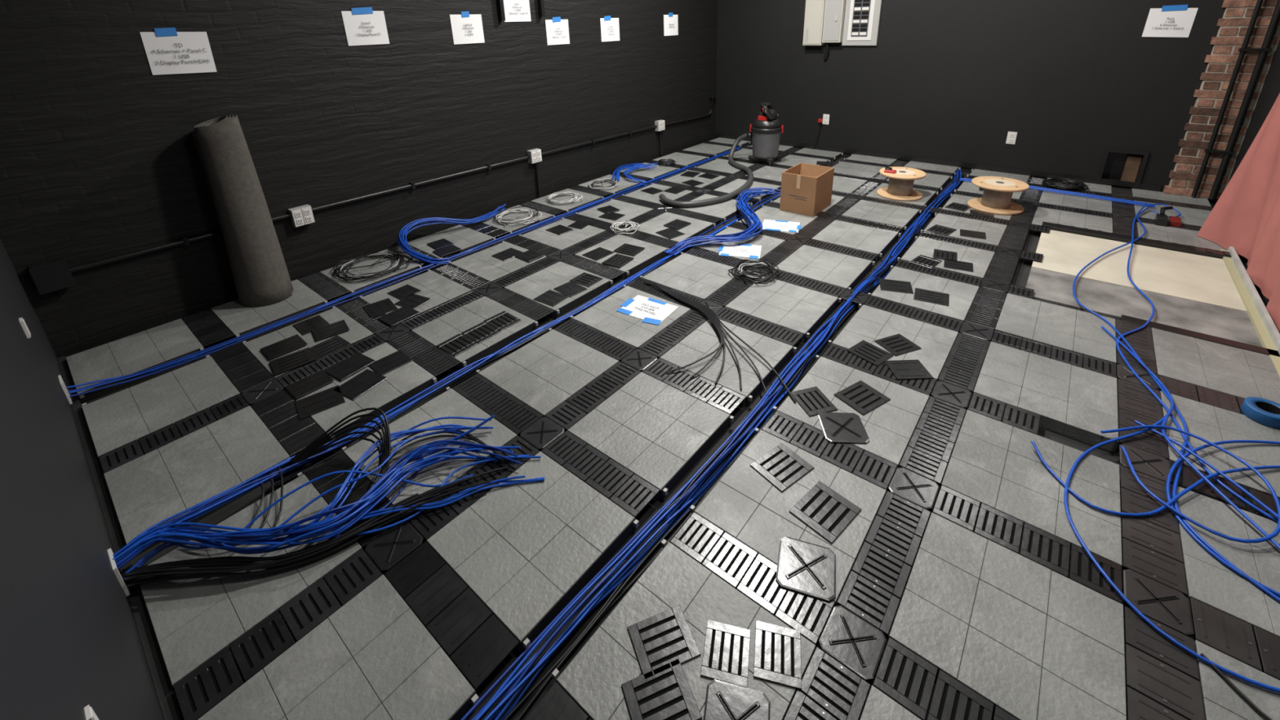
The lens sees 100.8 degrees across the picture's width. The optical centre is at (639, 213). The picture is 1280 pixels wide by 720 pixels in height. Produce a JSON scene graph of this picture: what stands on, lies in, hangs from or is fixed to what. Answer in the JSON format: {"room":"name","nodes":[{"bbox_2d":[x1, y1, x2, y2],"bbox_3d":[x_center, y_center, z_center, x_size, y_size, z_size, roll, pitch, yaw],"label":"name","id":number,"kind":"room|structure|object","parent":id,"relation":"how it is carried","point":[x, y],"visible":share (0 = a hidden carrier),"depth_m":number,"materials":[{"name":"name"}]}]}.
{"room":"room under construction","nodes":[
{"label":"room under construction","id":0,"kind":"room"},
{"bbox_2d":[0,239,164,719],"bbox_3d":[-1.194,-0.254,0.672,5.076,3.305,0.100,14,25,37],"label":"wall","id":1,"kind":"structure","parent":0,"point":[70,641],"depth_m":1.02,"materials":[{"name":"paint"}]},
{"bbox_2d":[57,374,129,596],"bbox_3d":[-2.088,0.937,1.997,1.480,0.111,0.008,14,25,37],"label":"frame","id":2,"kind":"object","parent":1,"relation":"attached to","point":[117,571],"visible":0.9,"depth_m":1.56,"materials":[{"name":"white plastic"}]},
{"bbox_2d":[0,0,717,359],"bbox_3d":[-1.092,-1.680,4.624,0.100,3.305,6.724,14,25,37],"label":"wall","id":3,"kind":"structure","parent":0,"point":[100,156],"depth_m":3.44,"materials":[{"name":"black paint"}]},
{"bbox_2d":[139,27,217,75],"bbox_3d":[-2.544,-0.898,2.926,0.012,0.243,0.285,14,24,37],"label":"paper sign","id":4,"kind":"object","parent":3,"relation":"attached to","point":[168,51],"visible":1,"depth_m":2.92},
{"bbox_2d":[288,204,315,226],"bbox_3d":[-2.259,0.017,3.537,0.066,0.116,0.120,14,25,37],"label":"wall outlet","id":5,"kind":"object","parent":3,"relation":"attached to","point":[302,215],"visible":1,"depth_m":3.51,"materials":[{"name":"white plastic"}]},
{"bbox_2d":[341,7,389,45],"bbox_3d":[-1.884,-1.288,3.644,0.012,0.246,0.285,14,25,37],"label":"paper sign","id":6,"kind":"object","parent":3,"relation":"attached to","point":[362,25],"visible":1,"depth_m":3.64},
{"bbox_2d":[27,90,716,294],"bbox_3d":[-1.002,-0.465,4.985,0.070,0.640,6.390,14,25,37],"label":"conduit","id":7,"kind":"object","parent":3,"relation":"attached to","point":[53,275],"visible":0.94,"depth_m":3.11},
{"bbox_2d":[449,11,484,44],"bbox_3d":[-1.375,-1.484,4.230,0.012,0.244,0.285,14,25,37],"label":"paper sign","id":8,"kind":"object","parent":3,"relation":"attached to","point":[466,28],"visible":1,"depth_m":4.23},
{"bbox_2d":[503,0,531,22],"bbox_3d":[-1.057,-1.774,4.544,0.012,0.244,0.285,14,25,37],"label":"paper sign","id":9,"kind":"object","parent":3,"relation":"attached to","point":[515,11],"visible":0.98,"depth_m":4.55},
{"bbox_2d":[496,0,545,21],"bbox_3d":[-1.027,-2.354,4.342,0.079,1.450,0.570,14,25,37],"label":"rails","id":10,"kind":"object","parent":3,"relation":"attached to","point":[500,3],"visible":1,"depth_m":4.42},
{"bbox_2d":[526,148,542,164],"bbox_3d":[-0.990,-0.538,4.980,0.066,0.116,0.120,14,25,37],"label":"wall outlet","id":11,"kind":"object","parent":3,"relation":"attached to","point":[535,154],"visible":1,"depth_m":4.95,"materials":[{"name":"white plastic"}]},
{"bbox_2d":[545,16,569,44],"bbox_3d":[-0.765,-1.703,4.939,0.012,0.244,0.280,14,25,37],"label":"paper sign","id":12,"kind":"object","parent":3,"relation":"attached to","point":[557,28],"visible":1,"depth_m":4.93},
{"bbox_2d":[600,15,619,41],"bbox_3d":[-0.305,-1.905,5.462,0.012,0.248,0.280,14,25,37],"label":"paper sign","id":13,"kind":"object","parent":3,"relation":"attached to","point":[610,29],"visible":1,"depth_m":5.46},
{"bbox_2d":[663,12,678,35],"bbox_3d":[0.367,-2.221,6.219,0.012,0.254,0.280,14,25,37],"label":"paper sign","id":14,"kind":"object","parent":3,"relation":"attached to","point":[670,20],"visible":1,"depth_m":6.21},
{"bbox_2d":[57,137,1279,719],"bbox_3d":[0.919,0.361,3.647,5.176,0.105,6.724,14,25,37],"label":"floor","id":15,"kind":"structure","parent":0,"point":[1034,642],"depth_m":1.93,"materials":[{"name":"grey tile"}]},
{"bbox_2d":[193,114,293,306],"bbox_3d":[-2.358,-0.004,3.146,0.297,1.120,0.284,14,25,37],"label":"roll","id":16,"kind":"object","parent":15,"relation":"on","point":[260,271],"visible":1,"depth_m":3.08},
{"bbox_2d":[259,333,307,359],"bbox_3d":[-1.869,0.699,2.778,0.151,0.005,0.177,15,26,38],"label":"floor plate","id":17,"kind":"object","parent":15,"relation":"on","point":[280,348],"visible":1,"depth_m":2.77,"materials":[{"name":"black metal"}]},
{"bbox_2d":[269,346,315,375],"bbox_3d":[-1.742,0.740,2.655,0.177,0.004,0.151,-18,26,-38],"label":"floor plate","id":18,"kind":"object","parent":15,"relation":"on","point":[303,357],"visible":1,"depth_m":2.65,"materials":[{"name":"black metal"}]},
{"bbox_2d":[284,369,333,399],"bbox_3d":[-1.546,0.797,2.477,0.139,0.005,0.163,14,25,37],"label":"floor plate","id":19,"kind":"object","parent":15,"relation":"on","point":[302,387],"visible":1,"depth_m":2.47,"materials":[{"name":"black metal"}]},
{"bbox_2d":[293,315,329,335],"bbox_3d":[-1.855,0.628,2.988,0.163,0.005,0.139,15,26,38],"label":"floor plate","id":20,"kind":"object","parent":15,"relation":"on","point":[305,326],"visible":1,"depth_m":2.98,"materials":[{"name":"black metal"}]},
{"bbox_2d":[120,407,509,586],"bbox_3d":[-1.073,0.919,1.839,1.149,0.181,0.486,-12,22,-25],"label":"cable bundle","id":21,"kind":"object","parent":15,"relation":"on","point":[229,566],"visible":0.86,"depth_m":1.72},
{"bbox_2d":[294,385,345,420],"bbox_3d":[-1.428,0.840,2.361,0.177,0.005,0.151,-16,24,-35],"label":"floor plate","id":22,"kind":"object","parent":15,"relation":"on","point":[311,405],"visible":1,"depth_m":2.35,"materials":[{"name":"black metal"}]},
{"bbox_2d":[112,414,544,577],"bbox_3d":[-1.051,0.934,1.967,1.287,0.162,0.638,-9,21,-20],"label":"bundle","id":23,"kind":"object","parent":15,"relation":"on","point":[171,531],"visible":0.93,"depth_m":1.78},
{"bbox_2d":[309,335,351,360],"bbox_3d":[-1.633,0.702,2.766,0.151,0.004,0.177,12,24,34],"label":"floor plate","id":24,"kind":"object","parent":15,"relation":"on","point":[331,345],"visible":1,"depth_m":2.77,"materials":[{"name":"black metal"}]},
{"bbox_2d":[311,320,349,341],"bbox_3d":[-1.706,0.643,2.919,0.163,0.005,0.139,-17,25,-36],"label":"floor plate","id":25,"kind":"object","parent":15,"relation":"on","point":[322,332],"visible":1,"depth_m":2.91,"materials":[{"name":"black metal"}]},
{"bbox_2d":[323,351,375,380],"bbox_3d":[-1.425,0.748,2.601,0.151,0.005,0.177,10,23,30],"label":"floor plate","id":26,"kind":"object","parent":15,"relation":"on","point":[349,366],"visible":1,"depth_m":2.59,"materials":[{"name":"black metal"}]},
{"bbox_2d":[333,368,387,399],"bbox_3d":[-1.304,0.796,2.472,0.151,0.005,0.177,9,22,28],"label":"floor plate","id":27,"kind":"object","parent":15,"relation":"on","point":[353,388],"visible":1,"depth_m":2.46,"materials":[{"name":"black metal"}]},
{"bbox_2d":[333,251,413,280],"bbox_3d":[-1.866,0.357,3.700,0.474,0.038,0.488,14,25,37],"label":"cable coil","id":28,"kind":"object","parent":15,"relation":"on","point":[352,261],"visible":0.98,"depth_m":3.67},
{"bbox_2d":[362,297,397,318],"bbox_3d":[-1.545,0.561,3.147,0.151,0.005,0.177,-18,25,-37],"label":"floor plate","id":29,"kind":"object","parent":15,"relation":"on","point":[386,305],"visible":1,"depth_m":3.14,"materials":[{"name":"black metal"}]},
{"bbox_2d":[368,350,413,375],"bbox_3d":[-1.235,0.739,2.624,0.139,0.005,0.163,15,26,39],"label":"floor plate","id":30,"kind":"object","parent":15,"relation":"on","point":[393,361],"visible":1,"depth_m":2.62,"materials":[{"name":"black metal"}]},
{"bbox_2d":[377,305,420,326],"bbox_3d":[-1.386,0.587,3.045,0.151,0.005,0.177,13,24,35],"label":"floor plate","id":31,"kind":"object","parent":15,"relation":"on","point":[392,318],"visible":1,"depth_m":3.04,"materials":[{"name":"black metal"}]},
{"bbox_2d":[66,146,741,397],"bbox_3d":[-0.655,-0.018,4.635,0.058,0.102,6.144,14,25,37],"label":"cable","id":32,"kind":"object","parent":15,"relation":"on","point":[296,317],"visible":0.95,"depth_m":3.16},
{"bbox_2d":[387,284,422,299],"bbox_3d":[-1.478,0.494,3.327,0.163,0.005,0.139,12,24,34],"label":"floor plate","id":33,"kind":"object","parent":15,"relation":"on","point":[406,291],"visible":1,"depth_m":3.32,"materials":[{"name":"black metal"}]},
{"bbox_2d":[394,293,431,309],"bbox_3d":[-1.374,0.533,3.208,0.163,0.005,0.139,8,22,25],"label":"floor plate","id":34,"kind":"object","parent":15,"relation":"on","point":[414,301],"visible":1,"depth_m":3.21,"materials":[{"name":"black metal"}]},
{"bbox_2d":[426,238,453,249],"bbox_3d":[-1.525,0.232,4.043,0.163,0.005,0.139,17,27,41],"label":"floor plate","id":35,"kind":"object","parent":15,"relation":"on","point":[443,242],"visible":1,"depth_m":4.04,"materials":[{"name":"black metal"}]},
{"bbox_2d":[432,244,462,256],"bbox_3d":[-1.427,0.274,3.917,0.139,0.005,0.163,17,27,41],"label":"floor plate","id":36,"kind":"object","parent":15,"relation":"on","point":[452,248],"visible":1,"depth_m":3.91,"materials":[{"name":"black metal"}]},
{"bbox_2d":[396,204,506,265],"bbox_3d":[-1.516,0.096,4.252,0.473,0.201,1.144,1,20,9],"label":"cable loop","id":37,"kind":"object","parent":15,"relation":"on","point":[403,244],"visible":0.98,"depth_m":4.01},
{"bbox_2d":[436,333,478,356],"bbox_3d":[-0.951,0.684,2.755,0.163,0.004,0.139,13,25,35],"label":"floor plate","id":38,"kind":"object","parent":15,"relation":"on","point":[458,344],"visible":1,"depth_m":2.75,"materials":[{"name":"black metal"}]},
{"bbox_2d":[461,321,501,343],"bbox_3d":[-0.859,0.643,2.860,0.163,0.004,0.139,14,25,37],"label":"floor plate","id":39,"kind":"object","parent":15,"relation":"on","point":[482,331],"visible":1,"depth_m":2.85,"materials":[{"name":"black metal"}]},
{"bbox_2d":[483,311,521,331],"bbox_3d":[-0.771,0.601,2.967,0.163,0.004,0.139,15,26,39],"label":"floor plate","id":40,"kind":"object","parent":15,"relation":"on","point":[503,320],"visible":1,"depth_m":2.96,"materials":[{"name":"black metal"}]},
{"bbox_2d":[491,247,522,261],"bbox_3d":[-0.956,0.296,3.831,0.151,0.005,0.177,14,25,37],"label":"floor plate","id":41,"kind":"object","parent":15,"relation":"on","point":[509,253],"visible":1,"depth_m":3.82,"materials":[{"name":"black metal"}]},
{"bbox_2d":[493,205,542,226],"bbox_3d":[-1.046,0.026,4.538,0.419,0.038,0.401,14,25,37],"label":"cable coil","id":42,"kind":"object","parent":15,"relation":"on","point":[513,210],"visible":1,"depth_m":4.52,"materials":[{"name":"white plastic"}]},
{"bbox_2d":[78,141,973,719],"bbox_3d":[0.435,0.217,4.018,2.628,0.055,6.463,14,25,37],"label":"channel","id":43,"kind":"object","parent":15,"relation":"on","point":[611,549],"visible":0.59,"depth_m":2.54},
{"bbox_2d":[272,192,780,487],"bbox_3d":[0.233,0.295,3.779,0.100,0.069,5.025,14,25,37],"label":"cable","id":44,"kind":"object","parent":15,"relation":"on","point":[487,361],"visible":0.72,"depth_m":2.61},
{"bbox_2d":[663,187,780,255],"bbox_3d":[0.833,0.017,4.289,0.504,0.108,1.708,11,23,31],"label":"cable","id":45,"kind":"object","parent":44,"relation":"on","point":[736,237],"visible":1,"depth_m":3.91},
{"bbox_2d":[515,249,544,262],"bbox_3d":[-0.788,0.302,3.782,0.163,0.005,0.139,15,26,38],"label":"floor plate","id":46,"kind":"object","parent":15,"relation":"on","point":[529,255],"visible":1,"depth_m":3.77,"materials":[{"name":"black metal"}]},
{"bbox_2d":[533,289,568,306],"bbox_3d":[-0.535,0.510,3.196,0.163,0.005,0.139,11,24,33],"label":"floor plate","id":47,"kind":"object","parent":15,"relation":"on","point":[552,298],"visible":1,"depth_m":3.19,"materials":[{"name":"black metal"}]},
{"bbox_2d":[545,224,573,235],"bbox_3d":[-0.646,0.132,4.257,0.177,0.005,0.151,16,26,40],"label":"floor plate","id":48,"kind":"object","parent":15,"relation":"on","point":[559,229],"visible":1,"depth_m":4.25,"materials":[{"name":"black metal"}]},
{"bbox_2d":[546,191,582,203],"bbox_3d":[-0.704,-0.147,4.979,0.328,0.034,0.313,-11,22,-24],"label":"cable coil","id":49,"kind":"object","parent":15,"relation":"on","point":[552,195],"visible":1,"depth_m":4.96,"materials":[{"name":"white plastic"}]},
{"bbox_2d":[553,280,586,297],"bbox_3d":[-0.433,0.470,3.299,0.163,0.005,0.139,17,27,42],"label":"floor plate","id":50,"kind":"object","parent":15,"relation":"on","point":[571,288],"visible":1,"depth_m":3.29,"materials":[{"name":"black metal"}]},
{"bbox_2d":[569,272,603,287],"bbox_3d":[-0.345,0.427,3.413,0.163,0.004,0.139,12,24,35],"label":"floor plate","id":51,"kind":"object","parent":15,"relation":"on","point":[585,279],"visible":1,"depth_m":3.41,"materials":[{"name":"black metal"}]},
{"bbox_2d":[582,247,613,260],"bbox_3d":[-0.299,0.289,3.791,0.151,0.005,0.177,15,26,40],"label":"floor plate","id":52,"kind":"object","parent":15,"relation":"on","point":[597,254],"visible":1,"depth_m":3.78,"materials":[{"name":"black metal"}]},
{"bbox_2d":[588,177,619,189],"bbox_3d":[-0.363,-0.293,5.370,0.317,0.041,0.339,-7,20,-14],"label":"cable coil","id":53,"kind":"object","parent":15,"relation":"on","point":[594,187],"visible":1,"depth_m":5.36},
{"bbox_2d":[601,253,634,267],"bbox_3d":[-0.151,0.326,3.661,0.151,0.004,0.177,11,24,32],"label":"floor plate","id":54,"kind":"object","parent":15,"relation":"on","point":[618,260],"visible":1,"depth_m":3.65,"materials":[{"name":"black metal"}]},
{"bbox_2d":[613,243,644,255],"bbox_3d":[-0.077,0.261,3.834,0.177,0.004,0.151,10,23,31],"label":"floor plate","id":55,"kind":"object","parent":15,"relation":"on","point":[628,249],"visible":1,"depth_m":3.83,"materials":[{"name":"black metal"}]},
{"bbox_2d":[611,162,657,185],"bbox_3d":[-0.054,-0.459,5.753,0.382,0.127,0.658,3,20,13],"label":"cable bundle","id":56,"kind":"object","parent":15,"relation":"on","point":[619,169],"visible":1,"depth_m":5.73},
{"bbox_2d":[616,294,678,324],"bbox_3d":[0.033,0.550,3.038,0.304,0.003,0.248,11,23,32],"label":"paper sign","id":57,"kind":"object","parent":15,"relation":"on","point":[652,311],"visible":1,"depth_m":3.04,"materials":[{"name":"paper"}]},
{"bbox_2d":[621,659,702,719],"bbox_3d":[0.050,1.181,1.283,0.156,0.004,0.133,-9,21,-19],"label":"floor plate","id":58,"kind":"object","parent":15,"relation":"on","point":[666,695],"visible":1,"depth_m":1.29,"materials":[{"name":"black metal"}]},
{"bbox_2d":[626,604,701,679],"bbox_3d":[0.062,1.136,1.407,0.156,0.004,0.133,-9,21,-19],"label":"floor plate","id":59,"kind":"object","parent":15,"relation":"on","point":[666,637],"visible":1,"depth_m":1.40,"materials":[{"name":"black metal"}]},
{"bbox_2d":[655,227,684,239],"bbox_3d":[0.234,0.154,4.115,0.151,0.005,0.177,-16,24,-34],"label":"floor plate","id":60,"kind":"object","parent":15,"relation":"on","point":[669,233],"visible":1,"depth_m":4.11,"materials":[{"name":"black metal"}]},
{"bbox_2d":[663,218,691,229],"bbox_3d":[0.302,0.089,4.280,0.151,0.004,0.177,16,26,40],"label":"floor plate","id":61,"kind":"object","parent":15,"relation":"on","point":[677,224],"visible":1,"depth_m":4.27,"materials":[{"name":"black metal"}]},
{"bbox_2d":[98,141,1279,719],"bbox_3d":[0.904,0.316,3.624,4.813,0.004,6.433,14,25,37],"label":"plates","id":62,"kind":"object","parent":15,"relation":"on","point":[1154,582],"visible":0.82,"depth_m":1.89,"materials":[{"name":"black metal"}]},
{"bbox_2d":[609,220,639,234],"bbox_3d":[-0.116,0.109,4.222,0.233,0.045,0.236,14,25,37],"label":"cable coil","id":63,"kind":"object","parent":62,"relation":"on","point":[628,222],"visible":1,"depth_m":4.21,"materials":[{"name":"white plastic"}]},
{"bbox_2d":[641,281,795,402],"bbox_3d":[0.230,0.625,2.806,0.461,0.058,1.395,-10,21,-20],"label":"strands","id":64,"kind":"object","parent":62,"relation":"on","point":[708,313],"visible":0.98,"depth_m":2.67},
{"bbox_2d":[728,259,779,284],"bbox_3d":[0.739,0.375,3.410,0.310,0.044,0.336,14,25,37],"label":"cable coil","id":65,"kind":"object","parent":62,"relation":"on","point":[751,263],"visible":1,"depth_m":3.38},
{"bbox_2d":[884,360,933,379],"bbox_3d":[1.241,0.722,2.449,0.163,0.005,0.139,-2,20,0],"label":"floor plate","id":66,"kind":"object","parent":62,"relation":"on","point":[901,369],"visible":1,"depth_m":2.44,"materials":[{"name":"black metal"}]},
{"bbox_2d":[1154,206,1182,226],"bbox_3d":[3.999,0.021,4.002,0.140,0.103,0.229,14,25,37],"label":"drill","id":67,"kind":"object","parent":62,"relation":"on","point":[1162,220],"visible":1,"depth_m":3.97,"materials":[{"name":"red plastic"}]},
{"bbox_2d":[1240,396,1279,429],"bbox_3d":[2.479,0.788,2.093,0.134,0.047,0.134,14,25,37],"label":"tape roll","id":68,"kind":"object","parent":62,"relation":"on","point":[1266,412],"visible":1,"depth_m":2.09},
{"bbox_2d":[658,133,753,207],"bbox_3d":[0.864,-0.468,5.324,0.613,0.319,1.869,11,23,31],"label":"hose","id":69,"kind":"object","parent":15,"relation":"on","point":[726,197],"visible":0.98,"depth_m":4.85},
{"bbox_2d":[460,168,964,719],"bbox_3d":[1.352,0.463,3.206,0.153,0.080,6.343,14,25,37],"label":"cable","id":70,"kind":"object","parent":15,"relation":"on","point":[502,705],"visible":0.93,"depth_m":1.72,"materials":[{"name":"plastic"}]},
{"bbox_2d":[700,619,750,688],"bbox_3d":[0.225,1.141,1.377,0.116,0.004,0.136,3,20,14],"label":"floor plate","id":71,"kind":"object","parent":15,"relation":"on","point":[726,655],"visible":1,"depth_m":1.37,"materials":[{"name":"black metal"}]},
{"bbox_2d":[702,679,770,719],"bbox_3d":[0.225,1.190,1.236,0.152,0.008,0.152,3,20,14],"label":"floor plate","id":72,"kind":"object","parent":15,"relation":"on","point":[724,700],"visible":1,"depth_m":1.27,"materials":[{"name":"black metal"}]},
{"bbox_2d":[717,242,761,258],"bbox_3d":[0.708,0.264,3.771,0.295,0.003,0.240,4,21,15],"label":"paper sign","id":73,"kind":"object","parent":15,"relation":"on","point":[753,251],"visible":1,"depth_m":3.77,"materials":[{"name":"paper"}]},
{"bbox_2d":[746,102,783,165],"bbox_3d":[1.407,-0.905,5.961,0.387,0.678,0.344,14,25,37],"label":"shop vacuum","id":74,"kind":"object","parent":15,"relation":"on","point":[766,130],"visible":1,"depth_m":5.85,"materials":[{"name":"grey plastic"}]},
{"bbox_2d":[753,620,801,689],"bbox_3d":[0.356,1.139,1.371,0.116,0.004,0.136,3,20,14],"label":"floor plate","id":75,"kind":"object","parent":15,"relation":"on","point":[777,651],"visible":1,"depth_m":1.36,"materials":[{"name":"black metal"}]},
{"bbox_2d":[762,219,800,232],"bbox_3d":[1.120,0.099,4.192,0.295,0.003,0.230,5,21,19],"label":"paper sign","id":76,"kind":"object","parent":15,"relation":"on","point":[768,224],"visible":1,"depth_m":4.19,"materials":[{"name":"paper"}]},
{"bbox_2d":[749,443,814,492],"bbox_3d":[0.520,0.928,1.943,0.177,0.004,0.151,-15,24,-33],"label":"floor plate","id":77,"kind":"object","parent":15,"relation":"on","point":[782,467],"visible":1,"depth_m":1.94,"materials":[{"name":"black metal"}]},
{"bbox_2d":[775,536,835,601],"bbox_3d":[0.497,1.056,1.583,0.166,0.008,0.166,5,21,19],"label":"floor plate","id":78,"kind":"object","parent":15,"relation":"on","point":[804,567],"visible":1,"depth_m":1.57,"materials":[{"name":"black metal"}]},
{"bbox_2d":[779,163,834,217],"bbox_3d":[1.428,-0.209,4.532,0.300,0.334,0.382,14,25,37],"label":"cardboard box","id":79,"kind":"object","parent":15,"relation":"on","point":[806,189],"visible":1,"depth_m":4.42,"materials":[{"name":"brown cardboard"}]},
{"bbox_2d":[790,386,837,416],"bbox_3d":[0.742,0.804,2.268,0.133,0.004,0.156,-7,20,-14],"label":"floor plate","id":80,"kind":"object","parent":15,"relation":"on","point":[812,400],"visible":1,"depth_m":2.26,"materials":[{"name":"black metal"}]},
{"bbox_2d":[789,480,861,543],"bbox_3d":[0.617,0.990,1.764,0.184,0.004,0.157,-18,25,-37],"label":"floor plate","id":81,"kind":"object","parent":15,"relation":"on","point":[822,508],"visible":1,"depth_m":1.76,"materials":[{"name":"black metal"}]},
{"bbox_2d":[817,412,869,444],"bbox_3d":[0.811,0.854,2.116,0.166,0.008,0.166,0,20,5],"label":"floor plate","id":82,"kind":"object","parent":15,"relation":"on","point":[837,427],"visible":1,"depth_m":2.11,"materials":[{"name":"black metal"}]},
{"bbox_2d":[833,380,890,415],"bbox_3d":[0.957,0.792,2.283,0.177,0.004,0.151,-13,23,-28],"label":"floor plate","id":83,"kind":"object","parent":15,"relation":"on","point":[861,397],"visible":1,"depth_m":2.28,"materials":[{"name":"black metal"}]},
{"bbox_2d":[846,339,893,366],"bbox_3d":[1.121,0.679,2.580,0.139,0.004,0.163,-15,24,-33],"label":"floor plate","id":84,"kind":"object","parent":15,"relation":"on","point":[864,349],"visible":1,"depth_m":2.58,"materials":[{"name":"black metal"}]},
{"bbox_2d":[879,278,913,293],"bbox_3d":[1.549,0.439,3.207,0.177,0.005,0.151,5,21,19],"label":"floor plate","id":85,"kind":"object","parent":15,"relation":"on","point":[904,286],"visible":1,"depth_m":3.20,"materials":[{"name":"black metal"}]},
{"bbox_2d":[874,333,921,355],"bbox_3d":[1.282,0.654,2.637,0.163,0.004,0.139,-9,21,-19],"label":"floor plate","id":86,"kind":"object","parent":15,"relation":"on","point":[897,344],"visible":1,"depth_m":2.63,"materials":[{"name":"black metal"}]},
{"bbox_2d":[876,166,926,200],"bbox_3d":[2.363,-0.272,4.795,0.380,0.217,0.380,14,25,37],"label":"spool","id":87,"kind":"object","parent":15,"relation":"on","point":[900,184],"visible":0.97,"depth_m":4.72,"materials":[{"name":"brown wood"}]},
{"bbox_2d":[909,254,942,268],"bbox_3d":[1.894,0.320,3.509,0.163,0.004,0.139,-18,25,-37],"label":"floor plate","id":88,"kind":"object","parent":15,"relation":"on","point":[926,261],"visible":1,"depth_m":3.50,"materials":[{"name":"black metal"}]},
{"bbox_2d":[913,288,949,306],"bbox_3d":[1.691,0.484,3.071,0.177,0.004,0.151,9,23,28],"label":"floor plate","id":89,"kind":"object","parent":15,"relation":"on","point":[926,295],"visible":1,"depth_m":3.06,"materials":[{"name":"black metal"}]},
{"bbox_2d":[925,224,956,235],"bbox_3d":[2.281,0.127,4.009,0.177,0.004,0.151,-18,25,-37],"label":"floor plate","id":90,"kind":"object","parent":15,"relation":"on","point":[936,228],"visible":1,"depth_m":4.00,"materials":[{"name":"black metal"}]},
{"bbox_2d":[933,248,956,261],"bbox_3d":[2.070,0.285,3.590,0.139,0.004,0.163,9,23,28],"label":"floor plate","id":91,"kind":"object","parent":15,"relation":"on","point":[938,254],"visible":1,"depth_m":3.59,"materials":[{"name":"black metal"}]},
{"bbox_2d":[943,258,973,271],"bbox_3d":[2.071,0.337,3.443,0.163,0.005,0.139,9,23,28],"label":"floor plate","id":92,"kind":"object","parent":15,"relation":"on","point":[961,265],"visible":1,"depth_m":3.44,"materials":[{"name":"black metal"}]},
{"bbox_2d":[960,229,986,239],"bbox_3d":[2.461,0.154,3.916,0.163,0.005,0.139,9,23,28],"label":"floor plate","id":93,"kind":"object","parent":15,"relation":"on","point":[976,234],"visible":1,"depth_m":3.91,"materials":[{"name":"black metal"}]},
{"bbox_2d":[967,176,1029,215],"bbox_3d":[2.978,-0.153,4.411,0.400,0.217,0.400,14,25,37],"label":"spool","id":94,"kind":"object","parent":15,"relation":"on","point":[996,199],"visible":1,"depth_m":4.34,"materials":[{"name":"brown wood"}]},
{"bbox_2d":[959,177,1155,207],"bbox_3d":[3.688,-0.205,4.772,1.401,0.015,0.142,14,25,37],"label":"cable","id":95,"kind":"object","parent":15,"relation":"on","point":[1130,202],"depth_m":4.61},
{"bbox_2d":[1041,177,1088,191],"bbox_3d":[3.941,-0.272,4.914,0.343,0.050,0.343,14,25,37],"label":"cable coil","id":96,"kind":"object","parent":15,"relation":"on","point":[1057,183],"visible":1,"depth_m":4.88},
{"bbox_2d":[1031,229,1246,311],"bbox_3d":[3.170,0.343,3.435,0.970,0.042,0.820,14,25,37],"label":"plywood board","id":97,"kind":"object","parent":15,"relation":"on","point":[1187,276],"visible":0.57,"depth_m":3.37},
{"bbox_2d":[1026,266,1279,346],"bbox_3d":[2.813,0.534,2.942,1.090,0.038,0.450,14,25,37],"label":"concrete patch","id":98,"kind":"object","parent":15,"relation":"on","point":[1104,299],"visible":0.67,"depth_m":2.95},
{"bbox_2d":[1031,202,1279,719],"bbox_3d":[2.746,0.530,2.763,0.907,0.061,4.334,14,25,37],"label":"cable","id":99,"kind":"object","parent":15,"relation":"on","point":[1181,517],"visible":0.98,"depth_m":1.79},
{"bbox_2d":[1170,465,1279,521],"bbox_3d":[2.094,0.989,1.714,0.540,0.059,0.136,14,25,37],"label":"floor plate","id":100,"kind":"object","parent":15,"relation":"on","point":[1188,477],"visible":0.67,"depth_m":1.78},
{"bbox_2d":[715,0,1226,204],"bbox_3d":[2.970,-2.118,5.474,4.976,3.305,0.140,14,25,37],"label":"wall","id":101,"kind":"structure","parent":0,"point":[1075,80],"depth_m":5.29,"materials":[{"name":"black paint"}]},
{"bbox_2d":[802,0,882,59],"bbox_3d":[2.254,-2.130,5.956,0.810,0.786,0.108,14,25,37],"label":"electrical panel","id":102,"kind":"object","parent":101,"relation":"attached to","point":[846,22],"visible":1,"depth_m":5.93,"materials":[{"name":"white metal"}]},
{"bbox_2d":[715,133,1161,191],"bbox_3d":[2.842,-0.661,6.075,4.580,0.055,0.012,14,25,37],"label":"baseboard","id":103,"kind":"structure","parent":101,"relation":"attached to","point":[954,163],"depth_m":5.61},
{"bbox_2d":[1142,4,1198,37],"bbox_3d":[4.370,-1.585,4.368,0.285,0.251,0.012,16,26,37],"label":"paper sign","id":104,"kind":"object","parent":101,"relation":"attached to","point":[1175,20],"visible":1,"depth_m":4.37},
{"bbox_2d":[1163,0,1279,199],"bbox_3d":[4.702,-1.677,4.012,0.359,3.248,0.053,14,25,37],"label":"brick column","id":105,"kind":"structure","parent":0,"point":[1233,25],"depth_m":4.27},
{"bbox_2d":[1191,0,1279,199],"bbox_3d":[4.718,-1.649,3.933,0.170,3.230,0.057,14,25,37],"label":"conduit","id":106,"kind":"object","parent":105,"relation":"attached to","point":[1264,49],"visible":1,"depth_m":4.18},
{"bbox_2d":[1226,39,1279,185],"bbox_3d":[2.860,-0.715,1.588,0.100,3.305,6.624,14,25,37],"label":"wall","id":107,"kind":"structure","parent":0,"point":[1270,91],"depth_m":4.02,"materials":[{"name":"black paint"}]},
{"bbox_2d":[1041,222,1279,356],"bbox_3d":[3.077,0.400,3.244,1.100,0.070,1.445,14,25,37],"label":"trim","id":108,"kind":"structure","parent":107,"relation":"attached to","point":[1209,252],"depth_m":3.51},
{"bbox_2d":[1196,93,1279,332],"bbox_3d":[3.424,-0.741,2.624,0.212,2.500,2.140,14,25,37],"label":"drape","id":109,"kind":"object","parent":107,"relation":"hanging from","point":[1246,216],"visible":0.96,"depth_m":3.36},
{"bbox_2d":[1220,246,1279,377],"bbox_3d":[3.349,0.488,2.897,0.055,0.055,1.750,14,25,37],"label":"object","id":110,"kind":"structure","parent":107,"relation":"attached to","point":[1268,335],"depth_m":2.83,"materials":[{"name":"paint"}]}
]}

